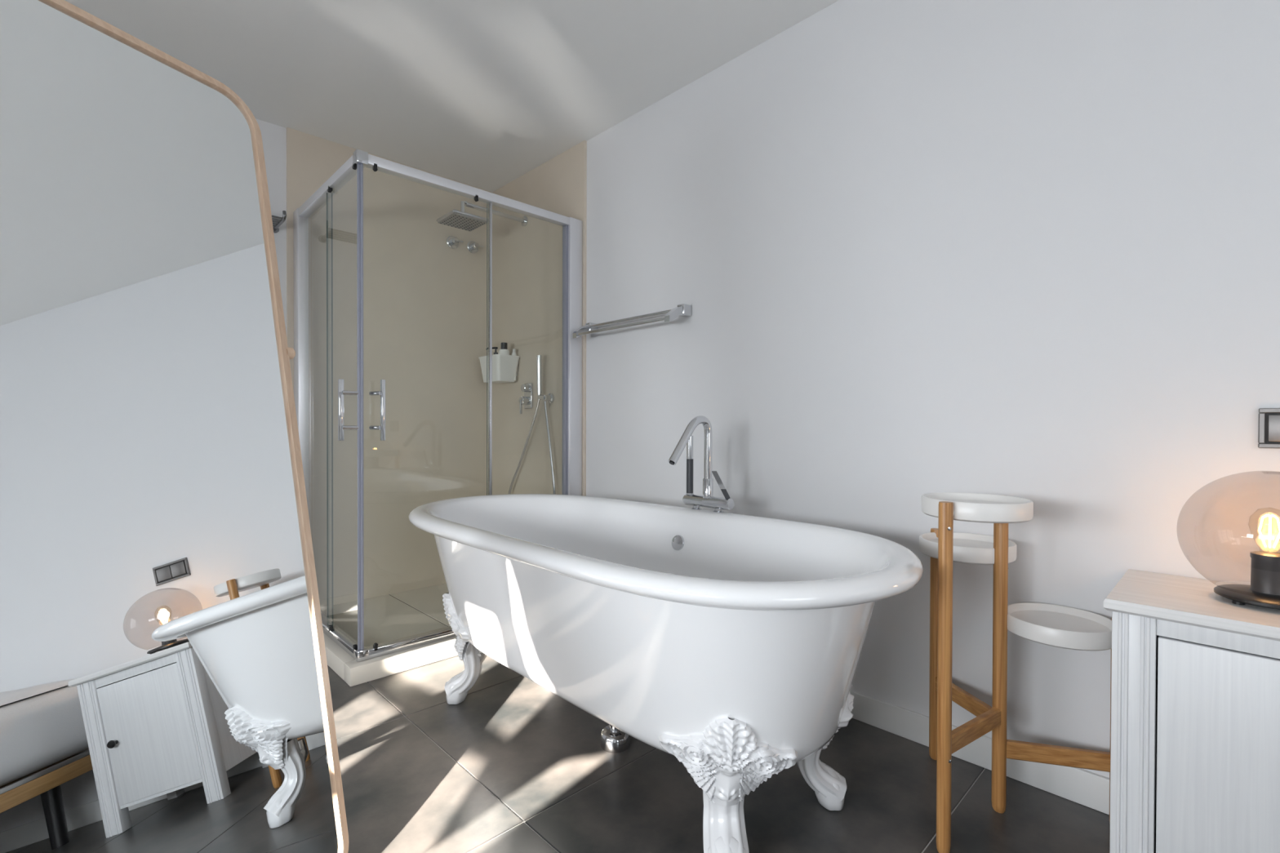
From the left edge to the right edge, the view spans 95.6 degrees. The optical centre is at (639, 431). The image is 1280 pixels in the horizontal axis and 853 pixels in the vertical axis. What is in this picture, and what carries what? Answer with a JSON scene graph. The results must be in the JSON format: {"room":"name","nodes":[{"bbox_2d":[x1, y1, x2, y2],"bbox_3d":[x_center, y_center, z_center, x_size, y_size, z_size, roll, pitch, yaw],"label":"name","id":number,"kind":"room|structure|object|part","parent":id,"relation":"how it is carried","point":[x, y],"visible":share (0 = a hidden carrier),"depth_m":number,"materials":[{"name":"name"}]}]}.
{"room":"bathroom","nodes":[
{"label":"bathroom","id":0,"kind":"room"},
{"bbox_2d":[255,118,492,608],"bbox_3d":[-2.181,-0.263,2.381,3.466,2.474,0.134,0,1,-44],"label":"wall","id":1,"kind":"structure","parent":0,"point":[424,299],"depth_m":3.09,"materials":[{"name":"white paint"}]},
{"bbox_2d":[271,210,286,233],"bbox_3d":[-1.857,-0.966,2.478,0.588,0.056,0.195,0,1,-44],"label":"towel rack","id":2,"kind":"object","parent":1,"relation":"attached to","point":[276,224],"visible":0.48,"depth_m":2.63,"materials":[{"name":"silver metal"}]},
{"bbox_3d":[-1.806,-0.961,2.423,0.548,0.010,0.010,0,1,-44],"label":"rod","id":3,"kind":"part","parent":2,"relation":"part of","materials":[{"name":"silver metal"}]},
{"bbox_2d":[446,235,463,248],"bbox_3d":[-1.060,-1.093,3.331,0.082,0.072,0.050,0,1,-44],"label":"shower valve","id":4,"kind":"object","parent":1,"relation":"attached to","point":[452,242],"visible":1,"depth_m":3.32,"materials":[{"name":"silver metal"}]},
{"bbox_3d":[-1.061,-1.093,3.324,0.036,0.036,0.042,0,1,-44],"label":"knob","id":5,"kind":"part","parent":4,"relation":"part of","materials":[{"name":"silver metal"}]},
{"bbox_2d":[466,240,483,253],"bbox_3d":[-0.969,-1.093,3.419,0.082,0.072,0.050,0,1,-44],"label":"shower valve","id":6,"kind":"object","parent":1,"relation":"attached to","point":[473,246],"visible":1,"depth_m":3.41,"materials":[{"name":"silver metal"}]},
{"bbox_3d":[-0.970,-1.093,3.413,0.036,0.036,0.042,0,1,-44],"label":"knob","id":7,"kind":"part","parent":6,"relation":"part of","materials":[{"name":"silver metal"}]},
{"bbox_2d":[65,0,838,191],"bbox_3d":[-0.094,-1.476,0.308,3.586,0.100,5.997,0,1,-44],"label":"ceiling","id":8,"kind":"structure","parent":0,"point":[481,94],"depth_m":2.25,"materials":[{"name":"white paint"}]},
{"bbox_2d":[327,655,1110,852],"bbox_3d":[-0.101,0.977,0.329,3.586,0.060,5.997,0,1,-44],"label":"floor","id":9,"kind":"structure","parent":0,"point":[515,766],"depth_m":1.51,"materials":[{"name":"grey tile"}]},
{"bbox_2d":[0,0,348,852],"bbox_3d":[-0.936,0.102,1.040,0.538,1.677,0.574,0,1,23],"label":"mirror","id":10,"kind":"object","parent":9,"relation":"on","point":[165,687],"visible":1,"depth_m":0.99,"materials":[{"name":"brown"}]},
{"bbox_3d":[-0.768,-0.172,1.267,0.026,0.026,0.021,0,1,23],"label":"knob","id":11,"kind":"part","parent":10,"relation":"part of","materials":[{"name":"brown wood"}]},
{"bbox_2d":[320,583,457,686],"bbox_3d":[-0.979,0.890,2.825,1.102,0.068,0.920,0,1,-44],"label":"tray","id":12,"kind":"object","parent":9,"relation":"on","point":[397,615],"depth_m":2.54,"materials":[{"name":"white ceramic"}]},
{"bbox_2d":[293,149,582,686],"bbox_3d":[-0.977,-0.066,2.808,1.114,1.979,0.932,0,1,-44],"label":"shower enclosure","id":13,"kind":"object","parent":9,"relation":"on","point":[366,640],"visible":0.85,"depth_m":2.55,"materials":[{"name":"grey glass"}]},
{"bbox_3d":[-1.621,-0.101,2.777,0.046,1.910,0.080,0,1,-44],"label":"wall post","id":14,"kind":"part","parent":13,"relation":"part of","materials":[{"name":"silver metal"}]},
{"bbox_3d":[-1.340,-1.031,2.482,0.042,0.038,0.840,0,1,-44],"label":"rail","id":15,"kind":"part","parent":13,"relation":"part of","materials":[{"name":"silver metal"}]},
{"bbox_3d":[-1.191,-0.095,2.322,0.006,1.845,0.386,0,1,-44],"label":"sliding door","id":16,"kind":"part","parent":13,"relation":"part of","materials":[{"name":"clear glass"}]},
{"bbox_3d":[-1.449,-0.099,2.611,0.006,1.845,0.408,0,1,-44],"label":"fixed pane","id":17,"kind":"part","parent":13,"relation":"part of","materials":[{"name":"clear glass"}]},
{"bbox_3d":[-1.345,0.839,2.497,0.042,0.036,0.840,0,1,-44],"label":"rail","id":18,"kind":"part","parent":13,"relation":"part of","materials":[{"name":"silver metal"}]},
{"bbox_3d":[-1.115,-0.083,2.163,0.018,0.229,0.014,0,1,-44],"label":"handle","id":19,"kind":"part","parent":13,"relation":"part of","materials":[{"name":"silver metal"}]},
{"bbox_3d":[-0.966,-0.083,2.181,0.014,0.229,0.018,0,1,-44],"label":"handle","id":20,"kind":"part","parent":13,"relation":"part of","materials":[{"name":"silver metal"}]},
{"bbox_3d":[-0.693,0.841,2.546,1.038,0.036,0.042,0,1,-44],"label":"rail","id":21,"kind":"part","parent":13,"relation":"part of","materials":[{"name":"silver metal"}]},
{"bbox_3d":[-0.687,-1.029,2.530,1.038,0.038,0.042,0,1,-44],"label":"rail","id":22,"kind":"part","parent":13,"relation":"part of","materials":[{"name":"silver metal"}]},
{"bbox_3d":[-0.519,-0.097,2.715,0.436,1.845,0.006,0,1,-44],"label":"fixed pane","id":23,"kind":"part","parent":13,"relation":"part of","materials":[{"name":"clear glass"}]},
{"bbox_3d":[-0.369,-0.096,2.857,0.014,1.833,0.028,0,1,-44],"label":"wall post","id":24,"kind":"part","parent":13,"relation":"part of","materials":[{"name":"grey plastic"}]},
{"bbox_3d":[-0.332,-0.098,2.886,0.080,1.910,0.046,0,1,-44],"label":"wall post","id":25,"kind":"part","parent":13,"relation":"part of","materials":[{"name":"silver metal"}]},
{"bbox_2d":[600,724,630,753],"bbox_3d":[-0.074,0.846,1.732,0.090,0.178,0.090,0,1,-44],"label":"drain pipe","id":26,"kind":"object","parent":9,"relation":"on","point":[613,740],"visible":0.5,"depth_m":1.70,"materials":[{"name":"silver metal"}]},
{"bbox_2d":[408,493,923,852],"bbox_3d":[-0.087,0.600,1.747,0.861,0.670,1.754,0,1,-44],"label":"bathtub","id":27,"kind":"object","parent":9,"relation":"on","point":[729,646],"visible":1,"depth_m":1.29,"materials":[{"name":"white ceramic"}]},
{"bbox_3d":[-0.608,0.746,2.005,0.126,0.372,0.303,0,1,-31],"label":"leg","id":28,"kind":"part","parent":27,"relation":"part of","materials":[{"name":"white ceramic"}]},
{"bbox_2d":[668,415,733,512],"bbox_3d":[0.169,0.106,1.901,0.205,0.321,0.196,0,1,-44],"label":"faucet","id":29,"kind":"object","parent":27,"relation":"on","point":[707,500],"visible":1,"depth_m":1.94,"materials":[{"name":"silver metal"}]},
{"bbox_3d":[0.170,0.084,1.900,0.203,0.277,0.035,0,1,-44],"label":"spout","id":30,"kind":"part","parent":29,"relation":"part of","materials":[{"name":"silver metal"}]},
{"bbox_3d":[0.257,0.156,1.897,0.047,0.061,0.006,0,0,0],"label":"lever","id":31,"kind":"part","parent":29,"relation":"part of","materials":[{"name":"silver metal"}]},
{"bbox_3d":[0.179,0.754,1.223,0.284,0.372,0.151,1,1,35],"label":"leg","id":32,"kind":"part","parent":27,"relation":"part of","materials":[{"name":"white ceramic"}]},
{"bbox_3d":[0.457,0.753,1.478,0.133,0.372,0.291,0,1,-21],"label":"leg","id":33,"kind":"part","parent":27,"relation":"part of","materials":[{"name":"white ceramic"}]},
{"bbox_2d":[919,492,1111,852],"bbox_3d":[0.866,0.548,1.401,0.446,0.786,0.439,0,1,-44],"label":"plant stand","id":34,"kind":"object","parent":9,"relation":"on","point":[1049,624],"visible":0.93,"depth_m":1.40,"materials":[{"name":"brown wood"}]},
{"bbox_3d":[0.849,0.608,1.667,0.031,0.660,0.031,0,1,-44],"label":"leg","id":35,"kind":"part","parent":34,"relation":"part of","materials":[{"name":"brown wood"}]},
{"bbox_3d":[0.680,0.548,1.296,0.033,0.785,0.029,0,1,-44],"label":"leg","id":36,"kind":"part","parent":34,"relation":"part of","materials":[{"name":"brown wood"}]},
{"bbox_2d":[919,532,1017,564],"bbox_3d":[0.871,0.308,1.551,0.227,0.042,0.227,0,1,-44],"label":"tray","id":37,"kind":"object","parent":34,"relation":"on","point":[968,548],"depth_m":1.47,"materials":[{"name":"white plastic"}]},
{"bbox_2d":[921,492,1033,523],"bbox_3d":[0.787,0.176,1.364,0.236,0.042,0.227,0,1,-44],"label":"tray","id":38,"kind":"object","parent":34,"relation":"on","point":[966,507],"depth_m":1.28,"materials":[{"name":"white plastic"}]},
{"bbox_3d":[0.892,0.549,1.439,0.030,0.783,0.032,0,1,-44],"label":"leg","id":39,"kind":"part","parent":34,"relation":"part of","materials":[{"name":"brown wood"}]},
{"bbox_2d":[1007,602,1111,650],"bbox_3d":[1.013,0.468,1.406,0.227,0.042,0.227,0,1,-44],"label":"tray","id":40,"kind":"object","parent":34,"relation":"on","point":[1049,624],"depth_m":1.38,"materials":[{"name":"white plastic"}]},
{"bbox_3d":[1.133,0.692,1.375,0.032,0.500,0.029,0,1,-44],"label":"leg","id":41,"kind":"part","parent":34,"relation":"part of","materials":[{"name":"brown wood"}]},
{"bbox_2d":[1102,568,1279,852],"bbox_3d":[1.212,0.638,1.100,0.358,0.612,0.487,0,1,-44],"label":"base cabinet","id":42,"kind":"object","parent":9,"relation":"on","point":[1195,751],"visible":0.98,"depth_m":1.08,"materials":[{"name":"white wood"}]},
{"bbox_3d":[0.978,0.649,1.151,0.046,0.588,0.066,0,1,-44],"label":"leg","id":43,"kind":"part","parent":42,"relation":"part of","materials":[{"name":"white wood"}]},
{"bbox_3d":[1.335,0.605,1.219,0.006,0.498,0.437,0,1,-44],"label":"panel","id":44,"kind":"part","parent":42,"relation":"part of","materials":[{"name":"white wood"}]},
{"bbox_3d":[1.118,0.375,1.006,0.022,0.036,0.333,0,1,-44],"label":"rail","id":45,"kind":"part","parent":42,"relation":"part of","materials":[{"name":"white wood"}]},
{"bbox_3d":[1.113,0.622,1.003,0.018,0.453,0.327,0,1,-44],"label":"door","id":46,"kind":"part","parent":42,"relation":"part of","materials":[{"name":"white wood"}]},
{"bbox_2d":[1176,471,1279,609],"bbox_3d":[1.214,0.204,1.119,0.264,0.257,0.264,0,1,-44],"label":"table lamp","id":47,"kind":"object","parent":42,"relation":"on","point":[1264,590],"visible":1,"depth_m":1.11,"materials":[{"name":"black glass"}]},
{"bbox_2d":[1248,551,1279,595],"bbox_3d":[1.214,0.272,1.119,0.054,0.076,0.054,0,1,-44],"label":"socket","id":48,"kind":"object","parent":47,"relation":"attached to","point":[1264,566],"depth_m":1.11,"materials":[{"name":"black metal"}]},
{"bbox_2d":[492,0,1279,778],"bbox_3d":[1.142,-0.246,1.520,0.134,2.474,5.997,0,1,-44],"label":"wall","id":49,"kind":"structure","parent":0,"point":[1026,249],"depth_m":1.67,"materials":[{"name":"white paint"}]},
{"bbox_2d":[436,200,528,231],"bbox_3d":[-0.817,-1.145,3.096,0.476,0.134,0.200,0,1,-44],"label":"shower head","id":50,"kind":"object","parent":49,"relation":"attached to","point":[462,220],"visible":0.98,"depth_m":3.00},
{"bbox_3d":[-0.916,-1.083,3.000,0.184,0.004,0.184,0,1,-44],"label":"spray plate","id":51,"kind":"part","parent":50,"relation":"part of","materials":[{"name":"silver metal"}]},
{"bbox_3d":[-0.785,-1.154,3.127,0.388,0.091,0.022,0,1,-44],"label":"arm","id":52,"kind":"part","parent":50,"relation":"part of","materials":[{"name":"silver metal"}]},
{"bbox_2d":[478,354,519,383],"bbox_3d":[-0.805,-0.358,3.319,0.154,0.145,0.222,0,1,-44],"label":"shower caddy","id":53,"kind":"object","parent":49,"relation":"attached to","point":[504,366],"visible":0.99,"depth_m":3.25,"materials":[{"name":"white plastic"}]},
{"bbox_2d":[485,346,497,354],"bbox_3d":[-0.840,-0.391,3.339,0.081,0.199,0.058,0,1,-44],"label":"pump bottle","id":54,"kind":"object","parent":53,"relation":"in","point":[493,348],"visible":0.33,"depth_m":3.34,"materials":[{"name":"brown plastic"}]},
{"bbox_2d":[498,342,509,355],"bbox_3d":[-0.769,-0.398,3.283,0.060,0.214,0.060,0,1,-44],"label":"shampoo bottle","id":55,"kind":"object","parent":53,"relation":"in","point":[504,350],"visible":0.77,"depth_m":3.26,"materials":[{"name":"white plastic"}]},
{"bbox_2d":[511,348,516,381],"bbox_3d":[-0.715,-0.381,3.295,0.026,0.181,0.026,0,1,-44],"label":"lotion bottle","id":56,"kind":"object","parent":53,"relation":"in","point":[513,353],"visible":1,"depth_m":3.29,"materials":[{"name":"white plastic"}]},
{"bbox_2d":[518,382,532,413],"bbox_3d":[-0.642,-0.185,3.219,0.060,0.172,0.074,0,1,-44],"label":"shower mixer","id":57,"kind":"object","parent":49,"relation":"attached to","point":[526,400],"visible":1,"depth_m":3.21,"materials":[{"name":"silver metal"}]},
{"bbox_3d":[-0.644,-0.148,3.217,0.052,0.099,0.048,0,1,-44],"label":"lever","id":58,"kind":"part","parent":57,"relation":"part of","materials":[{"name":"silver metal"}]},
{"bbox_3d":[-0.638,-0.244,3.222,0.034,0.044,0.044,0,1,-44],"label":"diverter knob","id":59,"kind":"part","parent":57,"relation":"part of","materials":[{"name":"silver metal"}]},
{"bbox_3d":[-0.623,-0.201,3.237,0.008,0.140,0.074,0,1,-44],"label":"plate","id":60,"kind":"part","parent":57,"relation":"part of","materials":[{"name":"silver metal"}]},
{"bbox_2d":[507,355,555,494],"bbox_3d":[-0.603,0.150,3.179,0.063,1.119,0.465,0,1,-44],"label":"shower","id":61,"kind":"object","parent":49,"relation":"attached to","point":[549,397],"visible":0.62,"depth_m":3.08,"materials":[{"name":"silver metal"}]},
{"bbox_3d":[-0.589,-0.265,3.219,0.014,2.374,0.909,0,1,-44],"label":"panel","id":62,"kind":"part","parent":49,"relation":"part of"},
{"bbox_2d":[573,303,691,337],"bbox_3d":[-0.055,-0.485,2.583,0.130,0.083,0.642,0,1,-44],"label":"towel rail","id":63,"kind":"object","parent":49,"relation":"attached to","point":[683,309],"visible":1,"depth_m":2.50,"materials":[{"name":"silver metal"}]},
{"bbox_2d":[849,689,1109,814],"bbox_3d":[1.429,0.901,1.145,0.012,0.087,4.840,0,1,-44],"label":"baseboard","id":64,"kind":"structure","parent":49,"relation":"attached to","point":[1082,787],"depth_m":1.61,"materials":[{"name":"white paint"}]},
{"bbox_2d":[1257,408,1279,448],"bbox_3d":[1.384,-0.008,1.189,0.010,0.085,0.160,0,1,-44],"label":"light switch","id":65,"kind":"object","parent":49,"relation":"attached to","point":[1268,428],"visible":1,"depth_m":1.23,"materials":[{"name":"silver metal"}]},
{"bbox_3d":[1.386,-0.008,1.191,0.004,0.065,0.140,0,1,-44],"label":"plate","id":66,"kind":"part","parent":65,"relation":"part of","materials":[{"name":"black"}]}
]}

